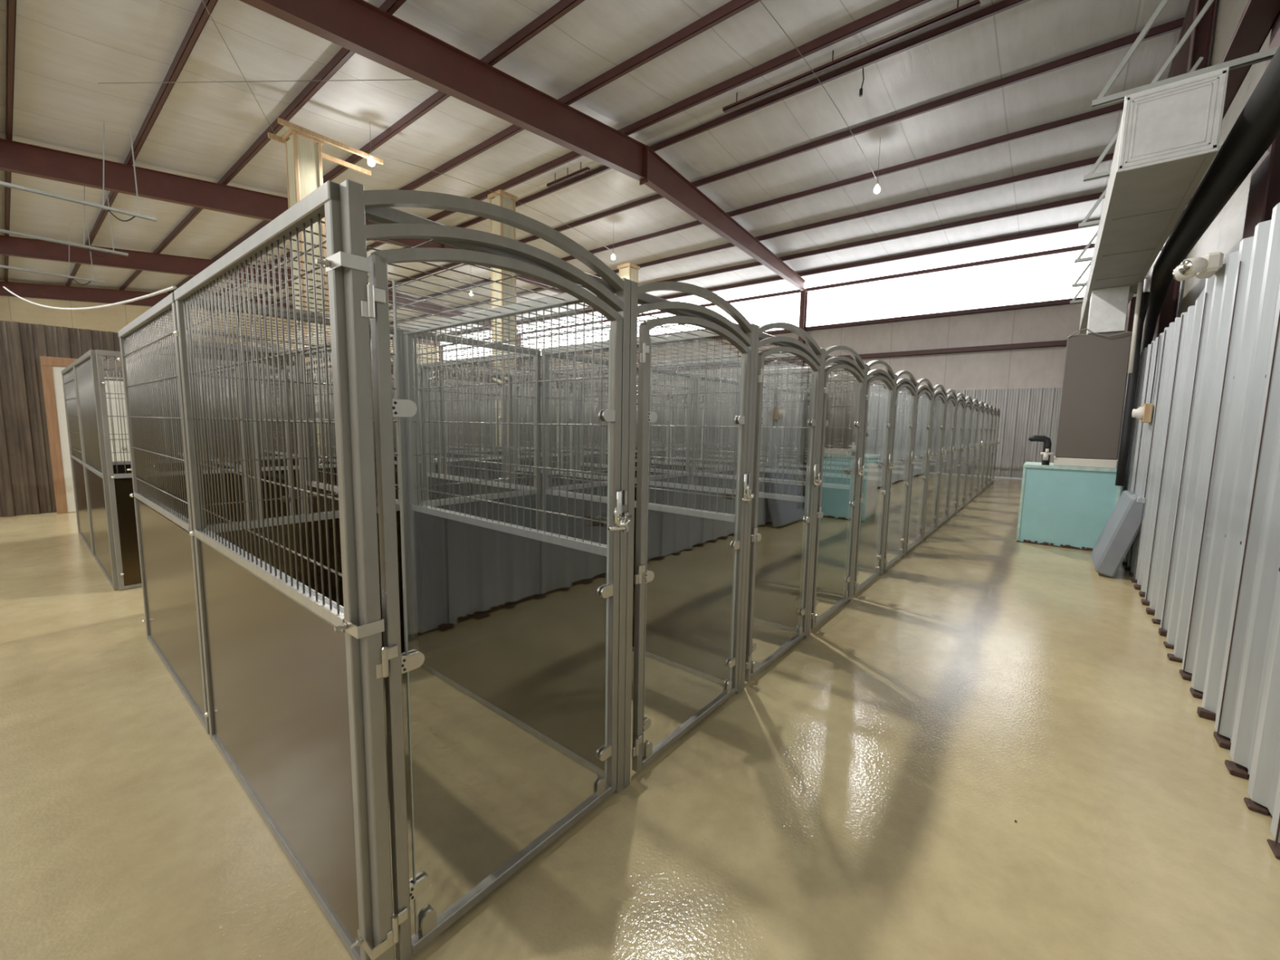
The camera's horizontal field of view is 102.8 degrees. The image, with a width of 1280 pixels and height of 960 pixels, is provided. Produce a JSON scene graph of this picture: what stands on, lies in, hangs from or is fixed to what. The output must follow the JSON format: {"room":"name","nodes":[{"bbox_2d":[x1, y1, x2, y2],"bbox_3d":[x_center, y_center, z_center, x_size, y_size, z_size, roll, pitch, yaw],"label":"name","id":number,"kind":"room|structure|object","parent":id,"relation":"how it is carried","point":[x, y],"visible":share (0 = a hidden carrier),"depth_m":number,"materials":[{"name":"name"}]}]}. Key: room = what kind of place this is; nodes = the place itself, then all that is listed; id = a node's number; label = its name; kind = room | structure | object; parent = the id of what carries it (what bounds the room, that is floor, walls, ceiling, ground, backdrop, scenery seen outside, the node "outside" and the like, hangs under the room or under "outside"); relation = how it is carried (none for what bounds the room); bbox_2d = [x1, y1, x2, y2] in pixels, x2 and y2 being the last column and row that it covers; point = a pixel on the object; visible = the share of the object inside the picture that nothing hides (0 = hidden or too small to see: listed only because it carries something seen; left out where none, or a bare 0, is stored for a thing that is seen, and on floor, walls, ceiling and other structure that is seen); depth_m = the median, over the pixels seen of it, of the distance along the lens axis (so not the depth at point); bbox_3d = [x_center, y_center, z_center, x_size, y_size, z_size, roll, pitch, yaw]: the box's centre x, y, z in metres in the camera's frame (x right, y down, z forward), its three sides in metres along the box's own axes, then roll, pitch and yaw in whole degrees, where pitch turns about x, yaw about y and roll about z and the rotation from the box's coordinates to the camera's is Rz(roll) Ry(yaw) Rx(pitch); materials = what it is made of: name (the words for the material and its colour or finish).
{"room":"dog kennel","nodes":[
{"label":"dog kennel","id":0,"kind":"room"},
{"bbox_2d":[0,280,439,363],"bbox_3d":[-22.957,-6.197,28.684,0.001,8.467,25.400,6,8,39],"label":"wall","id":1,"kind":"structure","parent":0,"point":[114,318],"depth_m":24.33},
{"bbox_2d":[0,320,714,516],"bbox_3d":[-4.464,-1.510,13.995,0.040,2.940,25.250,6,8,39],"label":"wall partition","id":2,"kind":"structure","parent":0,"point":[26,476],"depth_m":7.92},
{"bbox_2d":[40,355,130,513],"bbox_3d":[-8.922,-0.722,8.396,0.130,2.460,1.040,6,8,39],"label":"door","id":3,"kind":"structure","parent":2,"relation":"in","point":[51,367],"depth_m":8.12,"materials":[{"name":"white paint"}]},
{"bbox_2d":[0,0,1189,336],"bbox_3d":[-8.319,-8.291,16.579,37.520,1.123,25.400,6,8,39],"label":"ceiling","id":4,"kind":"structure","parent":0,"point":[64,48],"depth_m":10.75,"materials":[{"name":"white metal"}]},
{"bbox_2d":[0,221,106,284],"bbox_3d":[-17.070,-6.701,14.704,0.180,1.866,2.250,6,8,39],"label":"light fixture","id":5,"kind":"object","parent":4,"relation":"hanging from","point":[1,266],"visible":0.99,"depth_m":15.02,"materials":[{"name":"white metal"}]},
{"bbox_2d":[546,162,590,187],"bbox_3d":[-1.943,-8.249,13.724,1.600,0.300,0.080,6,8,39],"label":"ceiling light fixture","id":6,"kind":"object","parent":4,"relation":"hanging from","point":[580,171],"visible":1,"depth_m":13.71,"materials":[{"name":"red metal"}]},
{"bbox_2d":[722,0,980,112],"bbox_3d":[3.503,-7.672,9.284,4.500,0.300,0.080,6,8,39],"label":"tube","id":7,"kind":"object","parent":4,"relation":"hanging from","point":[975,4],"visible":1,"depth_m":8.96,"materials":[{"name":"red metal"}]},
{"bbox_2d":[873,137,880,194],"bbox_3d":[5.393,-7.099,11.551,0.138,1.192,0.138,6,8,39],"label":"ceiling lamp","id":8,"kind":"object","parent":4,"relation":"hanging from","point":[877,189],"visible":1,"depth_m":11.56,"materials":[{"name":"white"}]},
{"bbox_2d":[759,0,877,181],"bbox_3d":[2.998,-6.624,8.633,0.011,0.291,7.602,6,8,39],"label":"cable","id":9,"kind":"object","parent":8,"relation":"attached to","point":[759,0],"visible":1,"depth_m":8.46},
{"bbox_2d":[0,476,1279,959],"bbox_3d":[-8.452,-0.414,17.440,37.520,0.100,25.400,6,8,39],"label":"floor","id":10,"kind":"structure","parent":0,"point":[861,796],"depth_m":2.14,"materials":[{"name":"concrete"}]},
{"bbox_2d":[61,363,207,555],"bbox_3d":[-6.464,-0.356,6.577,1.780,2.210,1.087,6,8,39],"label":"kennel","id":11,"kind":"object","parent":10,"relation":"on","point":[68,373],"visible":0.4,"depth_m":6.29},
{"bbox_2d":[72,349,251,590],"bbox_3d":[-5.065,-0.169,5.432,1.837,2.125,1.048,6,8,39],"label":"kennel","id":12,"kind":"object","parent":10,"relation":"on","point":[108,483],"visible":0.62,"depth_m":4.73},
{"bbox_2d":[0,281,442,361],"bbox_3d":[-21.296,-6.205,29.950,0.240,8.262,21.110,6,8,39],"label":"steel frame","id":13,"kind":"object","parent":10,"relation":"on","point":[22,290],"visible":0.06,"depth_m":23.83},
{"bbox_2d":[174,375,297,456],"bbox_3d":[-5.792,-0.435,7.404,1.780,2.210,1.084,6,8,39],"label":"kennel","id":14,"kind":"object","parent":10,"relation":"on","point":[260,381],"visible":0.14,"depth_m":7.88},
{"bbox_2d":[0,235,521,373],"bbox_3d":[-14.210,-5.463,24.257,0.240,8.262,21.110,6,8,39],"label":"steel frame","id":15,"kind":"object","parent":10,"relation":"on","point":[10,246],"visible":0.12,"depth_m":18.71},
{"bbox_2d":[117,292,414,733],"bbox_3d":[-2.519,0.058,3.405,1.854,2.210,1.091,6,8,39],"label":"kennel","id":16,"kind":"object","parent":10,"relation":"on","point":[166,548],"visible":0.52,"depth_m":3.02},
{"bbox_2d":[3,285,176,310],"bbox_3d":[-4.632,-1.520,4.029,6.236,0.854,0.012,5,8,35],"label":"cable","id":17,"kind":"object","parent":16,"relation":"attached to","point":[173,287],"visible":1,"depth_m":3.02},
{"bbox_2d":[202,362,337,519],"bbox_3d":[-4.400,-0.249,6.263,1.820,2.125,1.048,6,8,39],"label":"kennel","id":18,"kind":"object","parent":10,"relation":"on","point":[250,364],"visible":0.23,"depth_m":5.57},
{"bbox_2d":[262,382,336,454],"bbox_3d":[-5.120,-0.513,8.229,1.780,2.210,1.084,6,8,39],"label":"kennel","id":19,"kind":"object","parent":10,"relation":"on","point":[277,386],"visible":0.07,"depth_m":9.03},
{"bbox_2d":[0,137,603,301],"bbox_3d":[-7.092,-4.718,18.540,0.240,8.262,21.110,6,8,39],"label":"steel frame","id":20,"kind":"object","parent":10,"relation":"on","point":[18,157],"visible":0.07,"depth_m":12.29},
{"bbox_2d":[4,0,16,281],"bbox_3d":[-13.225,-7.165,10.659,37.470,0.200,0.150,6,8,39],"label":"ceiling beam","id":21,"kind":"structure","parent":20,"relation":"on","point":[11,5],"depth_m":8.82,"materials":[{"name":"red metal"}]},
{"bbox_2d":[0,186,128,257],"bbox_3d":[-13.574,-6.315,11.897,0.180,1.866,2.250,6,8,39],"label":"light fixture","id":22,"kind":"object","parent":21,"relation":"hanging from","point":[4,231],"visible":0.95,"depth_m":12.21,"materials":[{"name":"white metal"}]},
{"bbox_2d":[0,121,156,222],"bbox_3d":[-10.622,-5.986,9.527,0.180,1.866,2.250,6,8,39],"label":"light fixture","id":23,"kind":"object","parent":21,"relation":"hanging from","point":[103,206],"visible":1,"depth_m":9.85,"materials":[{"name":"white metal"}]},
{"bbox_2d":[66,0,217,286],"bbox_3d":[-12.089,-7.489,12.031,37.470,0.200,0.150,6,8,39],"label":"ceiling beam","id":24,"kind":"structure","parent":20,"relation":"on","point":[202,16],"depth_m":9.27,"materials":[{"name":"red metal"}]},
{"bbox_2d":[119,0,406,290],"bbox_3d":[-10.972,-7.809,13.380,37.470,0.200,0.150,6,8,39],"label":"ceiling beam","id":25,"kind":"structure","parent":20,"relation":"on","point":[390,6],"depth_m":10.40,"materials":[{"name":"red metal"}]},
{"bbox_2d":[167,0,585,293],"bbox_3d":[-9.861,-8.126,14.721,37.470,0.200,0.150,6,8,39],"label":"ceiling beam","id":26,"kind":"structure","parent":20,"relation":"on","point":[560,9],"depth_m":10.06,"materials":[{"name":"red metal"}]},
{"bbox_2d":[213,0,761,296],"bbox_3d":[-8.713,-8.454,16.108,37.470,0.200,0.150,6,8,39],"label":"ceiling beam","id":27,"kind":"structure","parent":20,"relation":"on","point":[731,8],"depth_m":9.48,"materials":[{"name":"red metal"}]},
{"bbox_2d":[255,0,932,300],"bbox_3d":[-7.545,-8.787,17.518,37.470,0.200,0.150,6,8,39],"label":"ceiling beam","id":28,"kind":"structure","parent":20,"relation":"on","point":[900,6],"depth_m":9.91,"materials":[{"name":"red metal"}]},
{"bbox_2d":[276,0,1031,302],"bbox_3d":[-6.852,-8.935,18.362,37.470,0.200,0.150,6,8,39],"label":"ceiling beam","id":29,"kind":"structure","parent":20,"relation":"on","point":[1005,5],"depth_m":10.04,"materials":[{"name":"red metal"}]},
{"bbox_2d":[389,153,1114,324],"bbox_3d":[-3.211,-8.853,22.905,37.470,0.200,0.150,6,8,39],"label":"ceiling beam","id":30,"kind":"structure","parent":20,"relation":"on","point":[1108,157],"depth_m":14.41,"materials":[{"name":"red metal"}]},
{"bbox_2d":[389,102,1124,309],"bbox_3d":[-4.435,-8.881,21.377,37.470,0.200,0.150,6,8,39],"label":"ceiling beam","id":31,"kind":"structure","parent":20,"relation":"on","point":[1117,108],"depth_m":12.76,"materials":[{"name":"red metal"}]},
{"bbox_2d":[453,219,1098,335],"bbox_3d":[-0.920,-8.802,25.764,37.470,0.200,0.150,6,8,39],"label":"ceiling beam","id":32,"kind":"structure","parent":20,"relation":"on","point":[1071,227],"depth_m":17.95,"materials":[{"name":"red metal"}]},
{"bbox_2d":[387,17,1184,288],"bbox_3d":[-5.659,-8.908,19.850,37.470,0.200,0.150,6,8,39],"label":"ceiling beam","id":33,"kind":"structure","parent":20,"relation":"on","point":[1157,31],"depth_m":10.67,"materials":[{"name":"red metal"}]},
{"bbox_2d":[656,191,1105,282],"bbox_3d":[-2.000,-8.826,24.416,37.470,0.200,0.150,6,8,39],"label":"ceiling beam","id":34,"kind":"structure","parent":20,"relation":"on","point":[1094,197],"depth_m":15.84,"materials":[{"name":"red metal"}]},
{"bbox_2d":[267,117,383,454],"bbox_3d":[-6.438,-3.302,10.847,0.630,7.140,1.920,6,8,39],"label":"boxed column","id":35,"kind":"structure","parent":10,"relation":"on","point":[304,164],"depth_m":10.13,"materials":[{"name":"beige wood"}]},
{"bbox_2d":[314,373,440,501],"bbox_3d":[-3.728,-0.328,7.088,1.820,2.125,1.048,6,8,39],"label":"kennel","id":36,"kind":"object","parent":10,"relation":"on","point":[392,375],"visible":0.05,"depth_m":6.74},
{"bbox_2d":[173,178,631,959],"bbox_3d":[-1.068,0.211,2.223,1.895,2.210,1.080,6,8,39],"label":"kennel","id":37,"kind":"object","parent":10,"relation":"on","point":[304,618],"visible":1,"depth_m":1.58,"materials":[{"name":"metal"}]},
{"bbox_2d":[306,339,541,530],"bbox_3d":[-1.846,-0.022,4.232,1.854,2.210,1.086,6,8,39],"label":"kennel","id":38,"kind":"object","parent":10,"relation":"on","point":[505,354],"visible":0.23,"depth_m":4.50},
{"bbox_2d":[391,379,502,482],"bbox_3d":[-3.057,-0.407,7.913,1.820,2.125,1.048,6,8,39],"label":"kennel","id":39,"kind":"object","parent":10,"relation":"on","point":[455,461],"visible":0.23,"depth_m":7.27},
{"bbox_2d":[433,391,495,450],"bbox_3d":[-3.777,-0.671,9.880,1.780,2.210,1.084,6,8,39],"label":"kennel","id":40,"kind":"object","parent":10,"relation":"on","point":[456,447],"visible":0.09,"depth_m":10.14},
{"bbox_2d":[448,391,533,448],"bbox_3d":[-3.106,-0.750,10.706,1.780,2.210,1.084,6,8,39],"label":"kennel","id":41,"kind":"object","parent":10,"relation":"on","point":[461,392],"visible":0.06,"depth_m":11.26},
{"bbox_2d":[445,384,558,483],"bbox_3d":[-2.386,-0.486,8.739,1.820,2.125,1.048,6,8,39],"label":"kennel","id":42,"kind":"object","parent":10,"relation":"on","point":[506,385],"visible":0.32,"depth_m":8.46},
{"bbox_2d":[487,189,517,444],"bbox_3d":[-3.752,-3.847,14.129,0.560,7.600,0.560,6,8,39],"label":"boxed column","id":43,"kind":"structure","parent":10,"relation":"on","point":[496,228],"depth_m":13.79,"materials":[{"name":"brown wood"}]},
{"bbox_2d":[428,357,608,530],"bbox_3d":[-1.174,-0.101,5.058,1.854,2.210,1.086,6,8,39],"label":"kennel","id":44,"kind":"object","parent":10,"relation":"on","point":[475,370],"visible":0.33,"depth_m":5.37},
{"bbox_2d":[238,0,808,441],"bbox_3d":[0.114,-3.987,12.962,0.240,8.262,20.780,6,8,39],"label":"steel frame","id":45,"kind":"object","parent":10,"relation":"on","point":[359,27],"visible":0.91,"depth_m":9.29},
{"bbox_2d":[97,79,413,84],"bbox_3d":[-6.035,-6.759,8.664,6.096,0.311,0.011,1,6,-2],"label":"rod","id":46,"kind":"object","parent":45,"relation":"attached to","point":[398,79],"visible":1,"depth_m":8.65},
{"bbox_2d":[443,243,1094,346],"bbox_3d":[-0.369,-8.452,26.455,37.520,0.130,0.070,6,8,39],"label":"strut","id":47,"kind":"object","parent":45,"relation":"attached to","point":[1076,248],"visible":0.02,"depth_m":18.63,"materials":[{"name":"red metal"}]},
{"bbox_2d":[496,389,603,475],"bbox_3d":[-1.714,-0.565,9.565,1.820,2.125,1.048,6,8,39],"label":"kennel","id":48,"kind":"object","parent":10,"relation":"on","point":[553,392],"visible":0.16,"depth_m":9.10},
{"bbox_2d":[403,280,755,787],"bbox_3d":[-0.399,0.133,3.046,1.895,2.210,1.086,6,8,39],"label":"kennel","id":49,"kind":"object","parent":10,"relation":"on","point":[508,612],"visible":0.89,"depth_m":2.61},
{"bbox_2d":[540,392,637,464],"bbox_3d":[-1.043,-0.643,10.390,1.820,2.125,1.048,6,8,39],"label":"kennel","id":50,"kind":"object","parent":10,"relation":"on","point":[606,399],"visible":0.08,"depth_m":9.72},
{"bbox_2d":[516,369,688,477],"bbox_3d":[-0.503,-0.179,5.884,1.854,2.210,1.086,6,8,39],"label":"kennel","id":51,"kind":"object","parent":10,"relation":"on","point":[557,375],"visible":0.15,"depth_m":6.47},
{"bbox_2d":[586,396,667,460],"bbox_3d":[-0.371,-0.722,11.216,1.820,2.125,1.048,6,8,39],"label":"kennel","id":52,"kind":"object","parent":10,"relation":"on","point":[654,397],"visible":0.06,"depth_m":10.80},
{"bbox_2d":[617,262,639,336],"bbox_3d":[-0.453,-3.962,18.221,0.560,7.050,0.560,6,8,39],"label":"boxed column","id":53,"kind":"structure","parent":10,"relation":"on","point":[631,273],"depth_m":17.70,"materials":[{"name":"brown wood"}]},
{"bbox_2d":[582,377,736,484],"bbox_3d":[0.168,-0.258,6.709,1.854,2.210,1.086,6,8,39],"label":"kennel","id":54,"kind":"object","parent":10,"relation":"on","point":[715,383],"visible":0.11,"depth_m":6.87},
{"bbox_2d":[635,399,693,457],"bbox_3d":[0.300,-0.801,12.041,1.820,2.125,1.048,6,8,39],"label":"kennel","id":55,"kind":"object","parent":10,"relation":"on","point":[680,399],"visible":0.1,"depth_m":11.41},
{"bbox_2d":[541,322,823,691],"bbox_3d":[0.273,0.054,3.872,1.895,2.210,1.086,6,8,39],"label":"kennel","id":56,"kind":"object","parent":10,"relation":"on","point":[689,611],"visible":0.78,"depth_m":3.26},
{"bbox_2d":[649,401,721,457],"bbox_3d":[0.971,-0.880,12.867,1.820,2.125,1.048,6,8,39],"label":"kennel","id":57,"kind":"object","parent":10,"relation":"on","point":[699,424],"visible":0.09,"depth_m":12.40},
{"bbox_2d":[662,403,729,455],"bbox_3d":[1.643,-0.959,13.692,1.820,2.125,1.048,6,8,39],"label":"kennel","id":58,"kind":"object","parent":10,"relation":"on","point":[677,403],"visible":0.09,"depth_m":13.03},
{"bbox_2d":[635,382,772,467],"bbox_3d":[0.840,-0.337,7.535,1.854,2.210,1.086,6,8,39],"label":"kennel","id":59,"kind":"object","parent":10,"relation":"on","point":[672,391],"visible":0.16,"depth_m":8.07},
{"bbox_2d":[677,387,801,462],"bbox_3d":[1.541,-0.413,8.338,1.780,2.210,1.084,6,8,39],"label":"kennel","id":60,"kind":"object","parent":10,"relation":"on","point":[701,397],"visible":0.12,"depth_m":8.94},
{"bbox_2d":[634,345,866,635],"bbox_3d":[0.944,-0.025,4.697,1.895,2.210,1.086,6,8,39],"label":"kennel","id":61,"kind":"object","parent":10,"relation":"on","point":[780,549],"visible":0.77,"depth_m":4.04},
{"bbox_2d":[710,393,809,458],"bbox_3d":[2.212,-0.492,9.164,1.780,2.210,1.084,6,8,39],"label":"kennel","id":62,"kind":"object","parent":10,"relation":"on","point":[781,456],"visible":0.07,"depth_m":9.46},
{"bbox_2d":[738,398,844,456],"bbox_3d":[2.884,-0.571,9.989,1.780,2.210,1.084,6,8,39],"label":"kennel","id":63,"kind":"object","parent":10,"relation":"on","point":[793,398],"visible":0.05,"depth_m":10.40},
{"bbox_2d":[690,360,896,599],"bbox_3d":[1.615,-0.104,5.523,1.895,2.210,1.086,6,8,39],"label":"kennel","id":64,"kind":"object","parent":10,"relation":"on","point":[834,528],"visible":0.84,"depth_m":4.87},
{"bbox_2d":[763,400,850,454],"bbox_3d":[3.555,-0.650,10.815,1.780,2.210,1.084,6,8,39],"label":"kennel","id":65,"kind":"object","parent":10,"relation":"on","point":[833,401],"visible":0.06,"depth_m":11.32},
{"bbox_2d":[736,370,917,573],"bbox_3d":[2.287,-0.183,6.348,1.895,2.210,1.086,6,8,39],"label":"kennel","id":66,"kind":"object","parent":10,"relation":"on","point":[871,508],"visible":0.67,"depth_m":5.64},
{"bbox_2d":[772,378,933,555],"bbox_3d":[2.958,-0.262,7.174,1.895,2.210,1.086,6,8,39],"label":"kennel","id":67,"kind":"object","parent":10,"relation":"on","point":[896,503],"visible":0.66,"depth_m":6.53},
{"bbox_2d":[800,384,946,541],"bbox_3d":[3.630,-0.341,8.000,1.895,2.210,1.086,6,8,39],"label":"kennel","id":68,"kind":"object","parent":10,"relation":"on","point":[917,486],"visible":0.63,"depth_m":7.33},
{"bbox_2d":[824,389,957,528],"bbox_3d":[4.301,-0.420,8.825,1.895,2.210,1.086,6,8,39],"label":"kennel","id":69,"kind":"object","parent":10,"relation":"on","point":[953,397],"visible":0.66,"depth_m":8.27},
{"bbox_2d":[844,393,966,520],"bbox_3d":[4.973,-0.499,9.650,1.895,2.210,1.086,6,8,39],"label":"kennel","id":70,"kind":"object","parent":10,"relation":"on","point":[962,401],"visible":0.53,"depth_m":9.12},
{"bbox_2d":[865,396,973,512],"bbox_3d":[5.644,-0.578,10.476,1.895,2.210,1.086,6,8,39],"label":"kennel","id":71,"kind":"object","parent":10,"relation":"on","point":[968,411],"visible":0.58,"depth_m":10.04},
{"bbox_2d":[874,399,979,506],"bbox_3d":[6.315,-0.657,11.302,1.895,2.210,1.086,6,8,39],"label":"kennel","id":72,"kind":"object","parent":10,"relation":"on","point":[973,442],"visible":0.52,"depth_m":10.90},
{"bbox_2d":[894,401,984,499],"bbox_3d":[6.987,-0.736,12.127,1.895,2.210,1.086,6,8,39],"label":"kennel","id":73,"kind":"object","parent":10,"relation":"on","point":[980,420],"visible":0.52,"depth_m":11.76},
{"bbox_2d":[897,403,989,494],"bbox_3d":[7.658,-0.814,12.953,1.895,2.210,1.086,6,8,39],"label":"kennel","id":74,"kind":"object","parent":10,"relation":"on","point":[986,408],"visible":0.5,"depth_m":12.63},
{"bbox_2d":[918,404,993,490],"bbox_3d":[8.329,-0.893,13.778,1.895,2.210,1.086,6,8,39],"label":"kennel","id":75,"kind":"object","parent":10,"relation":"on","point":[991,410],"visible":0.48,"depth_m":13.38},
{"bbox_2d":[916,406,996,487],"bbox_3d":[9.001,-0.972,14.604,1.895,2.210,1.086,6,8,39],"label":"kennel","id":76,"kind":"object","parent":10,"relation":"on","point":[994,416],"visible":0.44,"depth_m":14.26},
{"bbox_2d":[922,408,999,484],"bbox_3d":[9.678,-1.052,15.436,1.895,2.210,1.105,6,8,39],"label":"kennel","id":77,"kind":"object","parent":10,"relation":"on","point":[997,409],"visible":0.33,"depth_m":15.12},
{"bbox_2d":[1016,462,1120,551],"bbox_3d":[6.011,0.341,7.208,1.027,1.105,0.802,6,8,39],"label":"base cabinet","id":78,"kind":"object","parent":10,"relation":"on","point":[1068,507],"visible":0.83,"depth_m":6.93,"materials":[{"name":"teal plastic"}]},
{"bbox_2d":[1028,435,1053,465],"bbox_3d":[5.541,-0.415,7.070,0.289,0.410,0.163,6,8,39],"label":"faucet","id":79,"kind":"object","parent":78,"relation":"on","point":[1046,453],"visible":1,"depth_m":7.03,"materials":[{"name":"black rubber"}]},
{"bbox_2d":[1053,328,1132,468],"bbox_3d":[6.116,-1.094,6.937,0.640,1.808,0.697,6,8,39],"label":"backsplash panel","id":80,"kind":"object","parent":78,"relation":"on","point":[1094,387],"visible":0.98,"depth_m":6.69,"materials":[{"name":"grey metal"}]},
{"bbox_2d":[1115,291,1151,486],"bbox_3d":[6.153,-1.118,6.389,0.217,2.390,0.107,-3,7,-30],"label":"hose","id":81,"kind":"object","parent":80,"relation":"attached to","point":[1132,380],"visible":0.83,"depth_m":6.35,"materials":[{"name":"black rubber"}]},
{"bbox_2d":[1127,281,1142,373],"bbox_3d":[6.044,-1.853,6.236,0.042,1.081,0.064,6,8,39],"label":"conduit","id":82,"kind":"object","parent":81,"relation":"attached to","point":[1140,284],"visible":1,"depth_m":6.22,"materials":[{"name":"white plastic"}]},
{"bbox_2d":[1079,66,1229,334],"bbox_3d":[6.075,-2.443,6.551,0.492,1.064,7.906,6,8,39],"label":"air duct","id":83,"kind":"object","parent":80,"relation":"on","point":[1169,135],"visible":0.99,"depth_m":3.79,"materials":[{"name":"metal"}]},
{"bbox_2d":[1074,230,1164,262],"bbox_3d":[6.527,-3.790,6.873,0.920,1.507,0.042,6,8,39],"label":"bracket","id":84,"kind":"object","parent":83,"relation":"attached to","point":[1079,259],"visible":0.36,"depth_m":7.15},
{"bbox_2d":[1078,57,1203,228],"bbox_3d":[5.520,-3.672,5.636,0.920,1.507,0.042,6,8,39],"label":"bracket","id":85,"kind":"object","parent":83,"relation":"attached to","point":[1084,224],"visible":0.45,"depth_m":5.89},
{"bbox_2d":[1083,0,1222,182],"bbox_3d":[4.608,-3.564,4.514,0.920,1.507,0.042,6,8,39],"label":"bracket","id":86,"kind":"object","parent":83,"relation":"attached to","point":[1090,176],"visible":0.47,"depth_m":4.51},
{"bbox_2d":[1091,0,1279,109],"bbox_3d":[3.708,-3.459,3.407,0.920,1.507,0.042,6,8,39],"label":"bracket","id":87,"kind":"object","parent":83,"relation":"attached to","point":[1268,55],"visible":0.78,"depth_m":3.54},
{"bbox_2d":[1090,490,1146,577],"bbox_3d":[5.445,0.577,5.808,0.387,0.906,0.956,6,8,39],"label":"leaning slab","id":88,"kind":"object","parent":10,"relation":"on","point":[1122,526],"visible":0.8,"depth_m":5.50,"materials":[{"name":"grey plastic"}]},
{"bbox_2d":[1125,279,1144,331],"bbox_3d":[11.065,-3.205,11.510,0.180,7.389,0.300,6,8,39],"label":"end column","id":89,"kind":"structure","parent":10,"relation":"on","point":[1132,303],"depth_m":11.46,"materials":[{"name":"red metal"}]},
{"bbox_2d":[1153,0,1216,341],"bbox_3d":[7.923,-3.055,7.618,0.180,7.832,0.300,6,8,39],"label":"end column","id":90,"kind":"structure","parent":10,"relation":"on","point":[1202,35],"depth_m":7.29,"materials":[{"name":"red metal"}]},
{"bbox_2d":[1220,0,1279,119],"bbox_3d":[7.283,-3.915,7.022,0.210,0.210,20.600,6,8,39],"label":"end girt","id":91,"kind":"object","parent":90,"relation":"attached to","point":[1258,18],"visible":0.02,"depth_m":4.10,"materials":[{"name":"red metal"}]},
{"bbox_2d":[1121,557,1279,859],"bbox_3d":[5.711,1.004,5.990,0.074,0.042,24.977,6,8,39],"label":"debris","id":92,"kind":"object","parent":10,"relation":"on","point":[1233,768],"visible":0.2,"depth_m":2.82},
{"bbox_2d":[1242,13,1279,239],"bbox_3d":[4.868,-2.518,3.885,0.180,7.472,0.500,6,8,39],"label":"end column","id":93,"kind":"structure","parent":10,"relation":"on","point":[1264,195],"depth_m":3.92,"materials":[{"name":"red metal"}]},
{"bbox_3d":[1.623,-1.863,-0.070,0.180,6.921,0.300,6,8,39],"label":"end column","id":94,"kind":"structure","parent":10,"relation":"on","visible":0},
{"bbox_2d":[1167,0,1195,78],"bbox_3d":[7.487,-6.596,6.613,0.200,1.449,20.620,6,8,39],"label":"rafter","id":95,"kind":"object","parent":94,"relation":"on","point":[1179,65],"visible":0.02,"depth_m":8.33,"materials":[{"name":"red metal"}]},
{"bbox_2d":[462,302,1086,392],"bbox_3d":[-0.389,-5.628,26.798,37.520,2.700,0.001,6,8,39],"label":"wall","id":96,"kind":"structure","parent":0,"point":[1036,367],"depth_m":17.58,"materials":[{"name":"metal"}]},
{"bbox_2d":[448,297,1084,367],"bbox_3d":[-0.436,-6.892,26.574,37.520,0.140,0.180,6,8,39],"label":"beam","id":97,"kind":"structure","parent":96,"relation":"attached to","point":[1065,301],"depth_m":18.07,"materials":[{"name":"red metal"}]},
{"bbox_2d":[440,231,1096,359],"bbox_3d":[-0.352,-7.927,26.529,37.500,1.930,0.030,6,8,39],"label":"window","id":98,"kind":"structure","parent":96,"relation":"in","point":[1051,277],"depth_m":18.33,"materials":[{"name":"white"}]},
{"bbox_2d":[548,340,1066,377],"bbox_3d":[-0.457,-5.649,26.710,37.520,0.160,0.180,6,8,39],"label":"beam","id":99,"kind":"structure","parent":96,"relation":"attached to","point":[1057,343],"depth_m":17.76,"materials":[{"name":"red metal"}]},
{"bbox_2d":[1124,0,1271,351],"bbox_3d":[6.197,-3.147,5.265,0.001,8.467,25.400,6,8,39],"label":"wall","id":100,"kind":"structure","parent":0,"point":[1224,234],"depth_m":6.04,"materials":[{"name":"paint"}]},
{"bbox_2d":[1116,202,1279,843],"bbox_3d":[5.772,-0.360,5.867,0.038,2.752,25.386,6,8,39],"label":"wall","id":101,"kind":"structure","parent":0,"point":[1251,709],"depth_m":3.00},
{"bbox_2d":[715,387,1062,478],"bbox_3d":[-0.459,-2.865,27.055,37.500,2.910,0.040,6,8,39],"label":"wall","id":102,"kind":"structure","parent":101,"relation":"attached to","point":[1024,413],"depth_m":16.72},
{"bbox_2d":[1132,403,1153,422],"bbox_3d":[5.396,-0.718,5.502,0.145,0.200,0.220,6,8,39],"label":"wall outlet","id":103,"kind":"object","parent":101,"relation":"attached to","point":[1144,413],"visible":1,"depth_m":5.41,"materials":[{"name":"beige plastic"}]},
{"bbox_2d":[1173,251,1223,281],"bbox_3d":[3.865,-1.467,3.547,0.206,0.137,0.395,6,8,39],"label":"lamp","id":104,"kind":"object","parent":101,"relation":"attached to","point":[1206,267],"visible":1,"depth_m":3.44,"materials":[{"name":"white plastic"}]},
{"bbox_2d":[1124,261,1279,845],"bbox_3d":[5.542,-0.261,5.624,0.004,2.570,24.306,6,8,39],"label":"trim","id":105,"kind":"structure","parent":101,"relation":"attached to","point":[1278,322],"depth_m":3.19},
{"bbox_2d":[1140,45,1279,354],"bbox_3d":[4.431,-1.109,3.949,0.246,2.846,7.840,6,8,39],"label":"hose","id":106,"kind":"object","parent":101,"relation":"attached to","point":[1257,126],"visible":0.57,"depth_m":3.92,"materials":[{"name":"black rubber"}]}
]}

